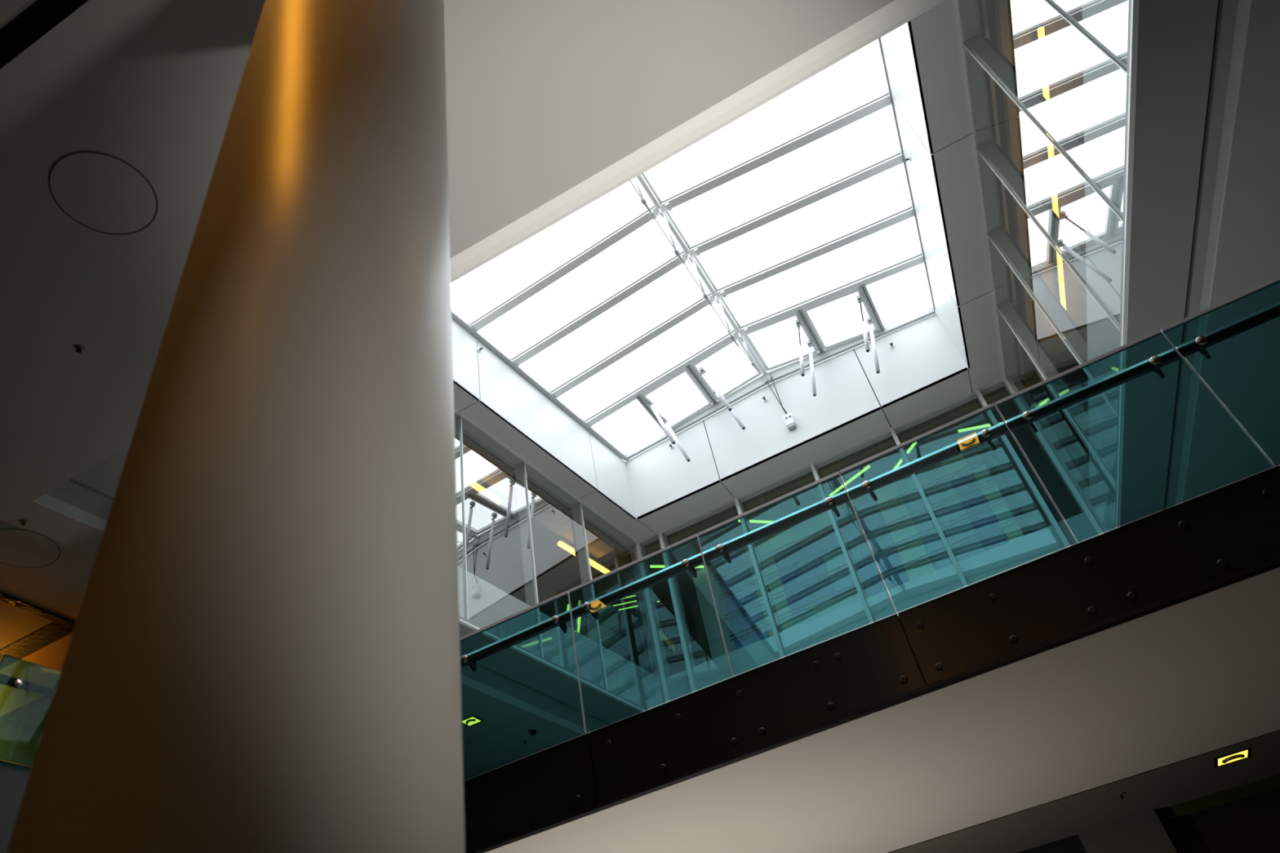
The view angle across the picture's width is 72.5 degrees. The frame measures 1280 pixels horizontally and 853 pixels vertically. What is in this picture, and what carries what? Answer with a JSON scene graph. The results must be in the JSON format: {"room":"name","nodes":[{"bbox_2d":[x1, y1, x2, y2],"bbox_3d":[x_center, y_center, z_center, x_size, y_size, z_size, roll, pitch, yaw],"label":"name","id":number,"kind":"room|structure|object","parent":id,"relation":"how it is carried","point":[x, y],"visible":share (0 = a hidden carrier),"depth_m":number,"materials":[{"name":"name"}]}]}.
{"room":"building atrium","nodes":[
{"label":"building atrium","id":0,"kind":"room"},
{"bbox_2d":[0,632,72,767],"bbox_3d":[-8.505,4.766,9.063,8.300,3.295,0.140,-26,-43,15],"label":"wall","id":1,"kind":"structure","parent":0,"point":[53,655],"depth_m":9.23,"materials":[{"name":"brown"}]},
{"bbox_2d":[0,760,31,852],"bbox_3d":[-9.692,3.059,4.971,9.308,0.968,9.625,-26,-43,15],"label":"walkway","id":2,"kind":"object","parent":1,"relation":"attached to","point":[14,777],"visible":0.02,"depth_m":6.12,"materials":[{"name":"black"}]},
{"bbox_2d":[0,654,61,766],"bbox_3d":[-4.352,2.256,6.656,0.040,0.740,1.176,-30,-44,19],"label":"glass","id":3,"kind":"object","parent":2,"relation":"attached to","point":[27,688],"visible":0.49,"depth_m":6.44,"materials":[{"name":"green glass"}]},
{"bbox_2d":[0,0,88,662],"bbox_3d":[-7.630,1.332,7.941,13.300,0.021,4.280,-26,-43,15],"label":"trim","id":4,"kind":"structure","parent":1,"relation":"attached to","point":[41,16],"depth_m":5.00,"materials":[{"name":"black"}]},
{"bbox_2d":[451,318,635,519],"bbox_3d":[-2.595,-0.932,13.231,0.130,1.385,8.629,-30,-44,19],"label":"wall","id":5,"kind":"structure","parent":0,"point":[490,380],"depth_m":14.24,"materials":[{"name":"white paint"}]},
{"bbox_2d":[476,346,483,353],"bbox_3d":[-2.486,-1.206,13.601,0.067,0.104,0.104,-30,-44,19],"label":"sprinkler head","id":6,"kind":"object","parent":5,"relation":"attached to","point":[478,349],"visible":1,"depth_m":13.59},
{"bbox_2d":[453,0,1020,553],"bbox_3d":[0.812,-1.826,12.034,9.480,0.030,9.960,-26,-43,15],"label":"ceiling","id":7,"kind":"structure","parent":5,"relation":"attached to","point":[936,32],"depth_m":13.11,"materials":[{"name":"white paint"}]},
{"bbox_2d":[719,0,1021,493],"bbox_3d":[0.811,-1.845,12.062,9.521,0.025,9.980,-26,-43,15],"label":"trim","id":8,"kind":"structure","parent":5,"relation":"attached to","point":[986,0],"depth_m":11.56,"materials":[{"name":"black"}]},
{"bbox_2d":[0,0,1279,782],"bbox_3d":[-0.708,-0.353,7.841,27.000,0.120,34.000,-26,-43,15],"label":"ceiling","id":9,"kind":"structure","parent":0,"point":[544,96],"depth_m":6.00,"materials":[{"name":"paint"}]},
{"bbox_2d":[20,519,28,525],"bbox_3d":[-5.585,0.871,7.906,0.064,0.040,0.064,-26,-43,15],"label":"sprinkler head","id":10,"kind":"object","parent":9,"relation":"attached to","point":[24,522],"visible":1,"depth_m":7.90},
{"bbox_2d":[0,528,60,568],"bbox_3d":[-5.805,1.146,8.186,0.636,0.004,0.636,-26,-43,15],"label":"access panel","id":11,"kind":"object","parent":9,"relation":"attached to","point":[19,548],"visible":1,"depth_m":8.21,"materials":[{"name":"grey paint"}]},
{"bbox_2d":[75,344,84,353],"bbox_3d":[-4.249,-0.584,6.612,0.064,0.040,0.064,-26,-43,15],"label":"sprinkler head","id":12,"kind":"object","parent":9,"relation":"attached to","point":[79,348],"visible":1,"depth_m":6.61},
{"bbox_2d":[47,151,158,235],"bbox_3d":[-3.537,-1.531,5.761,0.636,0.004,0.636,-26,-43,15],"label":"access panel","id":13,"kind":"object","parent":9,"relation":"attached to","point":[103,193],"visible":1,"depth_m":5.75,"materials":[{"name":"grey paint"}]},
{"bbox_2d":[33,493,591,734],"bbox_3d":[-2.582,3.135,11.254,0.016,0.115,10.253,-30,-44,19],"label":"trim","id":14,"kind":"structure","parent":9,"relation":"attached to","point":[50,502],"depth_m":11.65,"materials":[{"name":"white metal"}]},
{"bbox_2d":[45,444,647,731],"bbox_3d":[-2.153,2.821,11.134,1.074,0.050,10.252,-30,-44,19],"label":"trim","id":15,"kind":"structure","parent":9,"relation":"attached to","point":[508,671],"depth_m":11.77,"materials":[{"name":"grey"}]},
{"bbox_2d":[453,409,665,712],"bbox_3d":[-1.986,1.604,12.456,0.237,3.553,7.882,-30,-44,19],"label":"window","id":16,"kind":"structure","parent":15,"relation":"on","point":[481,602],"depth_m":12.90,"materials":[{"name":"white"}]},
{"bbox_2d":[462,715,484,727],"bbox_3d":[-2.392,4.184,12.360,0.260,0.034,0.260,-26,-43,15],"label":"recessed light","id":17,"kind":"object","parent":9,"relation":"in","point":[471,721],"visible":0.95,"depth_m":12.35,"materials":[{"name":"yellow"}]},
{"bbox_2d":[462,716,481,725],"bbox_3d":[-2.393,4.177,12.367,0.210,0.003,0.210,-26,-43,15],"label":"diffuser","id":18,"kind":"object","parent":17,"relation":"attached to","point":[470,721],"depth_m":12.35,"materials":[{"name":"yellow plastic"}]},
{"bbox_2d":[1114,0,1238,528],"bbox_3d":[5.288,-0.790,8.918,0.750,0.050,10.241,-22,-42,11],"label":"wall","id":19,"kind":"structure","parent":9,"relation":"attached to","point":[1175,37],"depth_m":7.51,"materials":[{"name":"grey paint"}]},
{"bbox_2d":[956,0,1139,533],"bbox_3d":[4.655,-2.152,9.886,0.237,3.553,9.242,-22,-42,11],"label":"window","id":20,"kind":"structure","parent":19,"relation":"on","point":[1103,24],"depth_m":9.35,"materials":[{"name":"white"}]},
{"bbox_2d":[1163,0,1219,510],"bbox_3d":[5.505,-0.914,8.908,0.060,0.030,10.231,-22,-42,11],"label":"trim","id":21,"kind":"structure","parent":19,"relation":"on","point":[1218,0],"depth_m":7.63,"materials":[{"name":"black metal"}]},
{"bbox_2d":[1174,0,1251,506],"bbox_3d":[5.644,-0.868,8.791,0.016,0.115,10.242,-22,-42,11],"label":"trim","id":22,"kind":"structure","parent":9,"relation":"attached to","point":[1243,11],"depth_m":7.46,"materials":[{"name":"white metal"}]},
{"bbox_2d":[462,0,1088,675],"bbox_3d":[2.018,0.633,15.362,27.000,0.200,19.800,-26,-43,15],"label":"ceiling","id":23,"kind":"structure","parent":0,"point":[492,548],"depth_m":16.29,"materials":[{"name":"grey paint"}]},
{"bbox_2d":[463,471,502,504],"bbox_3d":[-2.678,0.857,14.097,0.100,0.328,1.255,-30,-44,19],"label":"lamp","id":24,"kind":"object","parent":23,"relation":"hanging from","point":[468,479],"visible":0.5,"depth_m":14.11,"materials":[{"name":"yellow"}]},
{"bbox_2d":[462,438,614,559],"bbox_3d":[-3.140,0.134,13.296,0.450,0.120,9.040,-30,-44,19],"label":"window","id":25,"kind":"structure","parent":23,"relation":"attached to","point":[477,464],"depth_m":14.75,"materials":[{"name":"glass"}]},
{"bbox_2d":[556,538,575,555],"bbox_3d":[-1.364,2.164,15.640,0.100,0.210,0.509,-31,-45,20],"label":"lamp","id":26,"kind":"object","parent":23,"relation":"hanging from","point":[570,548],"depth_m":15.68,"materials":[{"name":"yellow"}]},
{"bbox_2d":[565,595,569,611],"bbox_3d":[-1.449,3.549,17.397,0.052,0.305,0.372,-1,-43,-12],"label":"lamp","id":27,"kind":"object","parent":23,"relation":"hanging from","point":[567,604],"visible":0.54,"depth_m":17.25,"materials":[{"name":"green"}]},
{"bbox_2d":[576,603,581,633],"bbox_3d":[-1.252,3.865,17.794,0.052,0.305,1.015,-3,-42,-10],"label":"lamp","id":28,"kind":"object","parent":23,"relation":"hanging from","point":[579,618],"visible":0.46,"depth_m":17.78,"materials":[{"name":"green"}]},
{"bbox_2d":[588,555,609,573],"bbox_3d":[-0.796,2.604,16.348,0.100,0.319,0.636,-31,-45,20],"label":"lamp","id":29,"kind":"object","parent":23,"relation":"hanging from","point":[594,563],"depth_m":16.32,"materials":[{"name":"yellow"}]},
{"bbox_2d":[613,599,636,606],"bbox_3d":[-0.139,3.442,17.641,0.854,0.241,0.024,-12,-41,0],"label":"lamp","id":30,"kind":"object","parent":23,"relation":"hanging from","point":[634,600],"visible":0.43,"depth_m":17.57,"materials":[{"name":"plastic"}]},
{"bbox_2d":[622,593,635,599],"bbox_3d":[-0.242,3.325,17.486,0.854,0.241,0.024,-12,-41,0],"label":"lamp","id":31,"kind":"object","parent":23,"relation":"hanging from","point":[632,595],"visible":0.22,"depth_m":17.41,"materials":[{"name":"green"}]},
{"bbox_2d":[617,599,659,610],"bbox_3d":[-0.035,3.560,17.796,0.854,0.241,0.024,-12,-41,0],"label":"lamp","id":32,"kind":"object","parent":23,"relation":"hanging from","point":[658,601],"visible":0.45,"depth_m":17.73,"materials":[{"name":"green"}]},
{"bbox_2d":[649,555,665,568],"bbox_3d":[0.289,2.579,16.738,0.432,0.305,0.052,3,-44,-16],"label":"lamp","id":33,"kind":"object","parent":23,"relation":"hanging from","point":[651,565],"visible":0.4,"depth_m":16.66,"materials":[{"name":"plastic"}]},
{"bbox_2d":[675,555,703,568],"bbox_3d":[0.915,2.614,16.927,0.623,0.305,0.052,3,-44,-16],"label":"lamp","id":34,"kind":"object","parent":23,"relation":"hanging from","point":[700,566],"visible":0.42,"depth_m":16.89,"materials":[{"name":"plastic"}]},
{"bbox_2d":[737,511,777,523],"bbox_3d":[2.178,1.661,16.174,0.834,0.305,0.052,5,-44,-18],"label":"lamp","id":35,"kind":"object","parent":23,"relation":"hanging from","point":[751,520],"visible":0.49,"depth_m":16.09,"materials":[{"name":"plastic"}]},
{"bbox_2d":[828,463,870,496],"bbox_3d":[3.698,0.908,15.703,0.052,0.305,1.027,24,-52,-34],"label":"lamp","id":36,"kind":"object","parent":23,"relation":"hanging from","point":[867,466],"visible":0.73,"depth_m":15.58,"materials":[{"name":"plastic"}]},
{"bbox_2d":[653,361,1082,551],"bbox_3d":[4.166,0.379,15.259,9.000,0.285,0.100,-26,-43,15],"label":"cable tray","id":37,"kind":"object","parent":23,"relation":"hanging from","point":[1077,364],"visible":0.24,"depth_m":15.28,"materials":[{"name":"grey metal"}]},
{"bbox_2d":[685,408,1088,599],"bbox_3d":[4.929,1.292,16.331,9.000,0.450,0.500,-26,-43,15],"label":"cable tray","id":38,"kind":"object","parent":23,"relation":"hanging from","point":[1069,433],"visible":0.02,"depth_m":15.49,"materials":[{"name":"grey metal"}]},
{"bbox_2d":[887,450,902,471],"bbox_3d":[4.545,0.610,15.577,0.052,0.305,0.417,5,-44,-19],"label":"lamp","id":39,"kind":"object","parent":23,"relation":"hanging from","point":[900,460],"visible":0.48,"depth_m":15.46,"materials":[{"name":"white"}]},
{"bbox_2d":[905,432,916,453],"bbox_3d":[4.692,0.276,15.242,0.052,0.305,0.290,6,-44,-19],"label":"lamp","id":40,"kind":"object","parent":23,"relation":"hanging from","point":[910,446],"visible":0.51,"depth_m":15.16,"materials":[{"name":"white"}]},
{"bbox_2d":[956,414,991,432],"bbox_3d":[5.742,-0.067,15.114,0.574,0.305,0.052,-11,-41,-2],"label":"lamp","id":41,"kind":"object","parent":23,"relation":"hanging from","point":[984,424],"visible":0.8,"depth_m":15.02,"materials":[{"name":"plastic"}]},
{"bbox_2d":[993,0,1087,363],"bbox_3d":[5.219,-3.893,10.838,1.300,0.120,9.044,-22,-42,11],"label":"window","id":42,"kind":"structure","parent":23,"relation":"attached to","point":[1016,20],"depth_m":11.01,"materials":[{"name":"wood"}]},
{"bbox_2d":[1035,24,1049,102],"bbox_3d":[4.647,-4.190,9.998,0.070,0.231,1.000,-23,-43,12],"label":"lamp","id":43,"kind":"object","parent":23,"relation":"hanging from","point":[1042,55],"depth_m":10.05,"materials":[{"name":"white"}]},
{"bbox_2d":[1044,130,1058,217],"bbox_3d":[5.329,-3.240,11.216,0.070,0.231,1.294,-23,-43,12],"label":"lamp","id":44,"kind":"object","parent":23,"relation":"hanging from","point":[1049,146],"depth_m":11.28,"materials":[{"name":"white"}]},
{"bbox_2d":[1053,243,1066,310],"bbox_3d":[6.102,-2.162,12.598,0.070,0.230,1.215,-23,-43,12],"label":"lamp","id":45,"kind":"object","parent":23,"relation":"hanging from","point":[1059,263],"depth_m":12.68,"materials":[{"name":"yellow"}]},
{"bbox_2d":[625,313,968,519],"bbox_3d":[2.520,-0.185,15.441,6.167,1.585,0.130,-26,-43,15],"label":"wall","id":46,"kind":"structure","parent":0,"point":[848,385],"depth_m":15.29,"materials":[{"name":"white paint"}]},
{"bbox_2d":[668,444,674,449],"bbox_3d":[0.578,0.369,16.175,0.104,0.104,0.067,-26,-43,15],"label":"sprinkler head","id":47,"kind":"object","parent":46,"relation":"attached to","point":[671,446],"visible":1,"depth_m":16.17},
{"bbox_2d":[762,396,768,402],"bbox_3d":[2.243,-0.497,15.721,0.104,0.104,0.067,-26,-43,15],"label":"sprinkler head","id":48,"kind":"object","parent":46,"relation":"attached to","point":[765,399],"visible":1,"depth_m":15.71},
{"bbox_2d":[782,412,796,431],"bbox_3d":[2.600,-0.088,15.140,0.155,0.280,0.112,-26,-43,15],"label":"sensor box","id":49,"kind":"object","parent":46,"relation":"attached to","point":[788,419],"visible":1,"depth_m":15.09,"materials":[{"name":"white plastic"}]},
{"bbox_2d":[889,342,895,348],"bbox_3d":[4.333,-1.399,15.011,0.104,0.104,0.067,-26,-43,15],"label":"sprinkler head","id":50,"kind":"object","parent":46,"relation":"attached to","point":[892,345],"visible":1,"depth_m":15.00},
{"bbox_2d":[690,440,1088,662],"bbox_3d":[5.226,2.996,16.477,9.000,2.870,0.100,-26,-43,15],"label":"wall","id":51,"kind":"structure","parent":0,"point":[1080,453],"depth_m":16.52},
{"bbox_2d":[880,21,969,368],"bbox_3d":[3.596,-3.940,11.383,0.130,1.385,8.632,-22,-42,11],"label":"wall","id":52,"kind":"structure","parent":0,"point":[901,69],"depth_m":11.87,"materials":[{"name":"white paint"}]},
{"bbox_2d":[451,37,935,461],"bbox_3d":[0.356,-3.129,12.919,7.948,0.533,8.590,-26,-43,15],"label":"skylight frame","id":53,"kind":"structure","parent":52,"relation":"in","point":[884,100],"depth_m":14.00,"materials":[{"name":"grey metal"}]},
{"bbox_2d":[641,368,711,462],"bbox_3d":[0.773,-0.078,15.494,0.970,1.348,1.150,-26,-43,15],"label":"roof vent","id":54,"kind":"object","parent":53,"relation":"attached to","point":[708,402],"depth_m":15.64,"materials":[{"name":"silver metal"}]},
{"bbox_2d":[691,335,762,429],"bbox_3d":[1.659,-0.617,15.311,0.998,1.353,1.150,-26,-43,15],"label":"roof vent","id":55,"kind":"object","parent":53,"relation":"attached to","point":[756,374],"depth_m":15.45,"materials":[{"name":"silver metal"}]},
{"bbox_2d":[742,313,817,396],"bbox_3d":[2.588,-1.068,15.034,1.022,1.353,1.150,-26,-43,15],"label":"roof vent","id":56,"kind":"object","parent":53,"relation":"attached to","point":[815,350],"depth_m":15.22,"materials":[{"name":"silver metal"}]},
{"bbox_2d":[803,288,879,373],"bbox_3d":[3.553,-1.427,14.663,1.030,1.347,1.150,-26,-43,15],"label":"roof vent","id":57,"kind":"object","parent":53,"relation":"attached to","point":[875,328],"depth_m":14.80,"materials":[{"name":"silver metal"}]},
{"bbox_2d":[904,155,911,161],"bbox_3d":[3.739,-3.732,12.188,0.067,0.104,0.104,-22,-42,11],"label":"sprinkler head","id":58,"kind":"object","parent":52,"relation":"attached to","point":[908,158],"visible":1,"depth_m":12.17},
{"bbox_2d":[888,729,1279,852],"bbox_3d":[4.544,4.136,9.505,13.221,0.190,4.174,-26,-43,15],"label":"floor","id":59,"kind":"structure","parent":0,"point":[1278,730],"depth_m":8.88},
{"bbox_2d":[462,465,1279,852],"bbox_3d":[2.003,2.529,6.995,10.725,0.730,3.450,-26,-43,15],"label":"footbridge","id":60,"kind":"object","parent":59,"relation":"attached to","point":[1150,642],"visible":1,"depth_m":5.96,"materials":[{"name":"black metal"}]},
{"bbox_2d":[459,590,586,733],"bbox_3d":[-1.010,2.034,6.901,1.190,1.205,0.041,-26,-43,15],"label":"glass","id":61,"kind":"object","parent":60,"relation":"attached to","point":[554,620],"visible":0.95,"depth_m":7.19,"materials":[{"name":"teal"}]},
{"bbox_2d":[568,533,733,675],"bbox_3d":[0.028,1.530,6.591,1.188,1.205,0.041,-26,-43,15],"label":"glass","id":62,"kind":"object","parent":60,"relation":"attached to","point":[686,562],"visible":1,"depth_m":6.92,"materials":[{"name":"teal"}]},
{"bbox_2d":[697,471,896,613],"bbox_3d":[1.065,1.026,6.281,1.190,1.205,0.041,-26,-43,15],"label":"glass","id":63,"kind":"object","parent":60,"relation":"attached to","point":[828,501],"visible":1,"depth_m":6.62,"materials":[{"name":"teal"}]},
{"bbox_2d":[460,302,1279,671],"bbox_3d":[1.019,0.784,6.622,10.683,0.192,0.138,-26,-43,15],"label":"handrail","id":64,"kind":"object","parent":60,"relation":"attached to","point":[1268,313],"visible":0.71,"depth_m":6.38,"materials":[{"name":"grey metal"}]},
{"bbox_2d":[839,402,1076,609],"bbox_3d":[2.100,0.523,5.972,1.184,1.205,0.041,-26,-43,15],"label":"glass","id":65,"kind":"object","parent":60,"relation":"attached to","point":[866,485],"visible":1,"depth_m":6.31,"materials":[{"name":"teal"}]},
{"bbox_2d":[994,329,1273,541],"bbox_3d":[3.120,0.027,5.667,1.154,1.205,0.041,-26,-43,15],"label":"glass","id":66,"kind":"object","parent":60,"relation":"attached to","point":[1154,360],"visible":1,"depth_m":5.98,"materials":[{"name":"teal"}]},
{"bbox_2d":[1160,276,1279,345],"bbox_3d":[4.139,-0.468,5.363,1.181,1.205,0.041,-26,-43,15],"label":"glass","id":67,"kind":"object","parent":60,"relation":"attached to","point":[1201,340],"visible":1,"depth_m":5.79,"materials":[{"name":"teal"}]},
{"bbox_2d":[890,730,1279,852],"bbox_3d":[3.950,3.710,8.210,13.221,0.032,1.339,-26,-43,15],"label":"ceiling","id":68,"kind":"structure","parent":0,"point":[1197,777],"depth_m":7.98,"materials":[{"name":"grey paint"}]},
{"bbox_2d":[1116,792,1124,799],"bbox_3d":[4.289,3.295,7.777,0.064,0.040,0.064,-26,-43,15],"label":"sprinkler head","id":69,"kind":"object","parent":68,"relation":"attached to","point":[1121,793],"visible":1,"depth_m":7.77},
{"bbox_2d":[1213,746,1251,768],"bbox_3d":[5.090,2.852,7.488,0.296,0.036,0.296,-26,-43,15],"label":"recessed light","id":70,"kind":"object","parent":68,"relation":"in","point":[1245,753],"visible":1,"depth_m":7.45,"materials":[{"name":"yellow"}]},
{"bbox_2d":[1217,750,1247,765],"bbox_3d":[5.088,2.845,7.495,0.243,0.003,0.243,-26,-43,15],"label":"diffuser","id":71,"kind":"object","parent":70,"relation":"attached to","point":[1239,755],"depth_m":7.45,"materials":[{"name":"yellow"}]},
{"bbox_2d":[926,738,1279,852],"bbox_3d":[4.587,5.313,7.733,13.221,4.104,0.085,-26,-43,15],"label":"wall","id":72,"kind":"structure","parent":0,"point":[1251,824],"depth_m":8.22,"materials":[{"name":"black"}]},
{"bbox_2d":[1155,773,1279,822],"bbox_3d":[7.526,2.566,7.711,5.786,0.106,0.074,-26,-43,15],"label":"trim","id":73,"kind":"structure","parent":72,"relation":"attached to","point":[1268,784],"depth_m":8.28,"materials":[{"name":"black metal"}]},
{"bbox_2d":[1076,808,1177,852],"bbox_3d":[4.926,5.189,7.316,0.740,3.627,0.106,-26,-43,15],"label":"wall","id":74,"kind":"structure","parent":0,"point":[1144,832],"depth_m":8.37,"materials":[{"name":"grey paint"}]},
{"bbox_3d":[0.441,4.949,3.062,27.000,0.150,34.000,-26,-43,15],"label":"floor","id":75,"kind":"structure","parent":0,"visible":0},
{"bbox_2d":[5,0,465,852],"bbox_3d":[-0.991,-0.076,2.624,0.882,7.095,0.882,-26,-43,15],"label":"column","id":76,"kind":"structure","parent":75,"relation":"on","point":[263,655],"depth_m":1.93,"materials":[{"name":"beige paint"}]},
{"bbox_3d":[-0.786,-0.718,8.173,27.000,0.691,34.006,-26,-43,15],"label":"floor","id":77,"kind":"structure","parent":0,"visible":0},
{"bbox_2d":[449,0,945,283],"bbox_3d":[0.296,-2.199,6.323,7.889,0.499,0.282,-26,-43,15],"label":"trim","id":78,"kind":"structure","parent":77,"relation":"attached to","point":[896,13],"depth_m":6.14,"materials":[{"name":"white paint"}]},
{"bbox_2d":[692,564,736,659],"bbox_3d":[1.449,3.720,16.145,0.500,2.570,0.060,-26,-43,15],"label":"panel","id":79,"kind":"object","parent":77,"relation":"on","point":[713,634],"visible":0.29,"depth_m":16.32,"materials":[{"name":"white"}]},
{"bbox_2d":[710,447,1024,649],"bbox_3d":[3.849,2.359,15.217,5.300,2.673,0.105,-26,-43,15],"label":"window","id":80,"kind":"structure","parent":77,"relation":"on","point":[810,593],"depth_m":15.34,"materials":[{"name":"grey"}]},
{"bbox_2d":[635,376,1103,703],"bbox_3d":[3.307,2.025,14.195,7.040,3.553,0.270,-26,-43,15],"label":"window","id":81,"kind":"structure","parent":77,"relation":"on","point":[1055,537],"depth_m":13.78,"materials":[{"name":"white"}]},
{"bbox_2d":[985,425,1079,533],"bbox_3d":[6.563,1.082,14.336,0.750,2.420,0.900,-26,-43,15],"label":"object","id":82,"kind":"object","parent":77,"relation":"on","point":[1026,504],"visible":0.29,"depth_m":14.08,"materials":[{"name":"grey"}]},
{"label":"outside","id":83,"kind":"structure","parent":0,"visible":0},
{"bbox_2d":[752,50,936,338],"bbox_3d":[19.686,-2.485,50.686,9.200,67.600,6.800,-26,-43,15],"label":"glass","id":84,"kind":"object","parent":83,"point":[850,82],"visible":0.27,"depth_m":60.99,"materials":[{"name":"white"}]},
{"bbox_3d":[-1.557,-4.840,9.297,7.828,1.585,0.130,-26,-43,15],"label":"wall","id":85,"kind":"structure","parent":0,"visible":0},
{"bbox_2d":[630,177,786,413],"bbox_3d":[0.431,-2.837,12.653,0.164,1.048,8.600,-26,-43,15],"label":"truss","id":86,"kind":"object","parent":85,"relation":"attached to","point":[767,378],"visible":0.77,"depth_m":13.55,"materials":[{"name":"silver metal"}]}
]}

